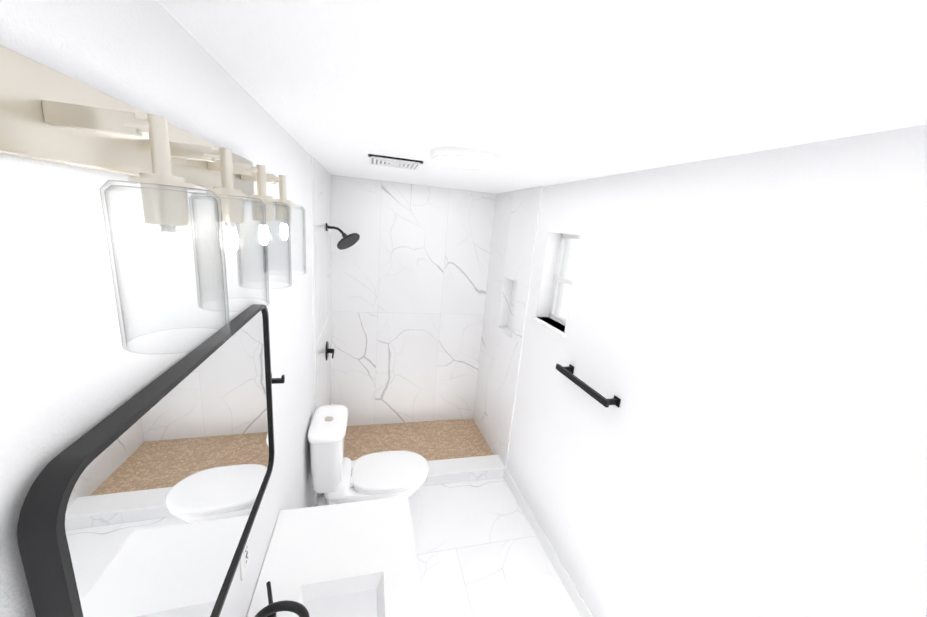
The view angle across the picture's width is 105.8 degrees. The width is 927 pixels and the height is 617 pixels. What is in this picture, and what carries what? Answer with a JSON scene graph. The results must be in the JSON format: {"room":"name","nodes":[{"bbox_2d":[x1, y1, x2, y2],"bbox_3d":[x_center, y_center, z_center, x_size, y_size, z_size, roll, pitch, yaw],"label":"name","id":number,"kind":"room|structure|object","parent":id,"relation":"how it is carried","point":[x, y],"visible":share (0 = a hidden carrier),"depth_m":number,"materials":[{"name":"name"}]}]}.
{"room":"bathroom","nodes":[
{"label":"bathroom","id":0,"kind":"room"},
{"bbox_2d":[0,0,314,616],"bbox_3d":[-0.875,0.492,1.536,0.150,2.460,3.966,1,14,-15],"label":"wall","id":1,"kind":"structure","parent":0,"point":[72,370],"depth_m":0.52,"materials":[{"name":"paint"}]},
{"bbox_2d":[17,304,274,616],"bbox_3d":[-0.578,0.382,0.828,0.047,0.625,0.868,1,14,-15],"label":"mirror","id":2,"kind":"object","parent":1,"relation":"attached to","point":[146,501],"visible":0.9,"depth_m":0.59,"materials":[{"name":"black mirror"}]},
{"bbox_2d":[0,45,305,354],"bbox_3d":[-0.468,-0.184,0.709,0.172,0.310,0.820,1,14,-15],"label":"sconce","id":3,"kind":"object","parent":1,"relation":"attached to","point":[49,114],"visible":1,"depth_m":0.43,"materials":[{"name":"glass"}]},
{"bbox_2d":[240,537,249,580],"bbox_3d":[-0.680,0.768,1.093,0.009,0.119,0.072,1,14,-15],"label":"electrical outlet plate","id":4,"kind":"object","parent":1,"relation":"attached to","point":[244,559],"visible":0.71,"depth_m":1.08,"materials":[{"name":"white plastic"}]},
{"bbox_2d":[271,373,284,383],"bbox_3d":[-0.706,0.271,1.323,0.054,0.042,0.042,1,14,-15],"label":"robe hook","id":5,"kind":"object","parent":1,"relation":"attached to","point":[278,380],"visible":0.56,"depth_m":1.32,"materials":[{"name":"black metal"}]},
{"bbox_2d":[312,493,316,506],"bbox_3d":[-0.780,1.756,1.376,0.012,0.100,2.703,1,14,-15],"label":"baseboard","id":6,"kind":"structure","parent":1,"relation":"attached to","point":[315,501],"depth_m":2.57,"materials":[{"name":"white"}]},
{"bbox_2d":[311,156,330,500],"bbox_3d":[-1.128,0.165,2.826,0.012,2.460,0.963,1,14,-15],"label":"wall tile","id":7,"kind":"structure","parent":1,"relation":"attached to","point":[321,218],"depth_m":2.59,"materials":[{"name":"white tile"}]},
{"bbox_2d":[326,341,334,360],"bbox_3d":[-1.147,0.367,3.025,0.062,0.164,0.170,1,14,-15],"label":"shower valve","id":8,"kind":"object","parent":7,"relation":"attached to","point":[329,350],"visible":1,"depth_m":3.00,"materials":[{"name":"black metal"}]},
{"bbox_2d":[326,223,359,249],"bbox_3d":[-0.968,-0.572,2.816,0.257,0.204,0.187,1,14,-15],"label":"shower head","id":9,"kind":"object","parent":7,"relation":"attached to","point":[346,241],"visible":1,"depth_m":2.81},
{"bbox_2d":[331,175,495,425],"bbox_3d":[-0.377,0.052,3.585,1.850,2.460,0.150,1,14,-15],"label":"wall","id":10,"kind":"structure","parent":0,"point":[409,272],"depth_m":3.43,"materials":[{"name":"tile"}]},
{"bbox_2d":[317,478,580,616],"bbox_3d":[-0.091,1.756,2.069,2.000,0.100,3.966,1,14,-15],"label":"floor","id":11,"kind":"structure","parent":0,"point":[480,551],"depth_m":2.34,"materials":[{"name":"tile"}]},
{"bbox_2d":[247,496,423,616],"bbox_3d":[-0.414,1.454,1.140,0.575,0.855,1.213,1,14,-15],"label":"bathroom vanity","id":12,"kind":"object","parent":11,"relation":"on","point":[355,559],"visible":1,"depth_m":1.33,"materials":[{"name":"white"}]},
{"bbox_2d":[255,581,309,616],"bbox_3d":[-0.520,0.920,0.986,0.167,0.234,0.394,1,14,-15],"label":"faucet","id":13,"kind":"object","parent":12,"relation":"on","point":[271,609],"visible":1,"depth_m":0.97,"materials":[{"name":"black metal"}]},
{"bbox_2d":[308,405,428,505],"bbox_3d":[-0.630,1.138,2.417,0.802,0.847,0.470,1,14,-15],"label":"toilet","id":14,"kind":"object","parent":11,"relation":"on","point":[338,476],"visible":0.67,"depth_m":2.30,"materials":[{"name":"white ceramic"}]},
{"bbox_2d":[318,455,505,496],"bbox_3d":[-0.397,1.408,2.976,1.537,0.106,0.184,1,14,-15],"label":"trim","id":15,"kind":"structure","parent":11,"relation":"on","point":[454,470],"depth_m":3.04,"materials":[{"name":"tile"}]},
{"bbox_2d":[345,419,492,460],"bbox_3d":[-0.508,1.329,3.411,1.568,0.040,0.736,1,14,-15],"label":"shower floor","id":16,"kind":"structure","parent":11,"relation":"on","point":[442,440],"depth_m":3.47,"materials":[{"name":"beige stone"}]},
{"bbox_2d":[157,0,926,193],"bbox_3d":[0.128,-0.727,1.482,2.000,0.100,3.966,1,14,-15],"label":"ceiling","id":17,"kind":"structure","parent":0,"point":[535,93],"depth_m":0.74,"materials":[{"name":"paint"}]},
{"bbox_2d":[368,154,422,169],"bbox_3d":[-0.400,-0.842,2.031,0.290,0.016,0.290,1,14,-15],"label":"ceiling vent","id":18,"kind":"object","parent":17,"relation":"in","point":[393,162],"visible":1,"depth_m":1.96,"materials":[{"name":"grey"}]},
{"bbox_2d":[430,146,500,168],"bbox_3d":[0.008,-0.703,1.656,0.336,0.046,0.336,1,14,-15],"label":"ceiling light","id":19,"kind":"object","parent":17,"relation":"attached to","point":[463,157],"visible":1,"depth_m":1.55,"materials":[{"name":"white plastic"}]},
{"bbox_2d":[507,124,926,616],"bbox_3d":[0.870,0.570,1.857,0.356,2.460,4.570,1,14,-15],"label":"wall","id":20,"kind":"structure","parent":0,"point":[745,340],"depth_m":1.22,"materials":[{"name":"paint"}]},
{"bbox_2d":[473,186,543,473],"bbox_3d":[0.339,0.160,3.395,0.132,2.460,1.210,1,14,-15],"label":"wall tile","id":21,"kind":"structure","parent":20,"relation":"attached to","point":[514,233],"depth_m":3.17,"materials":[{"name":"white tile"}]},
{"bbox_2d":[531,316,565,337],"bbox_3d":[0.632,0.123,2.450,0.149,0.025,0.434,1,14,-15],"label":"window sill","id":22,"kind":"structure","parent":20,"relation":"attached to","point":[560,333],"depth_m":2.42,"materials":[{"name":"white stone"}]},
{"bbox_2d":[504,468,593,616],"bbox_3d":[0.758,1.793,1.790,0.110,0.100,2.805,1,14,-15],"label":"baseboard","id":23,"kind":"structure","parent":20,"relation":"attached to","point":[580,604],"depth_m":2.35,"materials":[{"name":"white"}]},
{"bbox_2d":[549,233,579,324],"bbox_3d":[0.745,-0.189,2.402,0.068,0.620,0.382,1,14,-15],"label":"window","id":24,"kind":"structure","parent":20,"relation":"in","point":[559,278],"depth_m":2.52,"materials":[{"name":"white"}]},
{"bbox_2d":[556,364,620,407],"bbox_3d":[0.685,0.421,1.983,0.100,0.046,0.482,1,14,-15],"label":"towel rail","id":25,"kind":"object","parent":20,"relation":"attached to","point":[567,371],"visible":1,"depth_m":1.90,"materials":[{"name":"black metal"}]},
{"label":"outside","id":26,"kind":"structure","parent":0,"visible":0},
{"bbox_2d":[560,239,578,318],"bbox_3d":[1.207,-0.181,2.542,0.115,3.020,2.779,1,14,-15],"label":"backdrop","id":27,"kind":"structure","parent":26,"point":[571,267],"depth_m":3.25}
]}

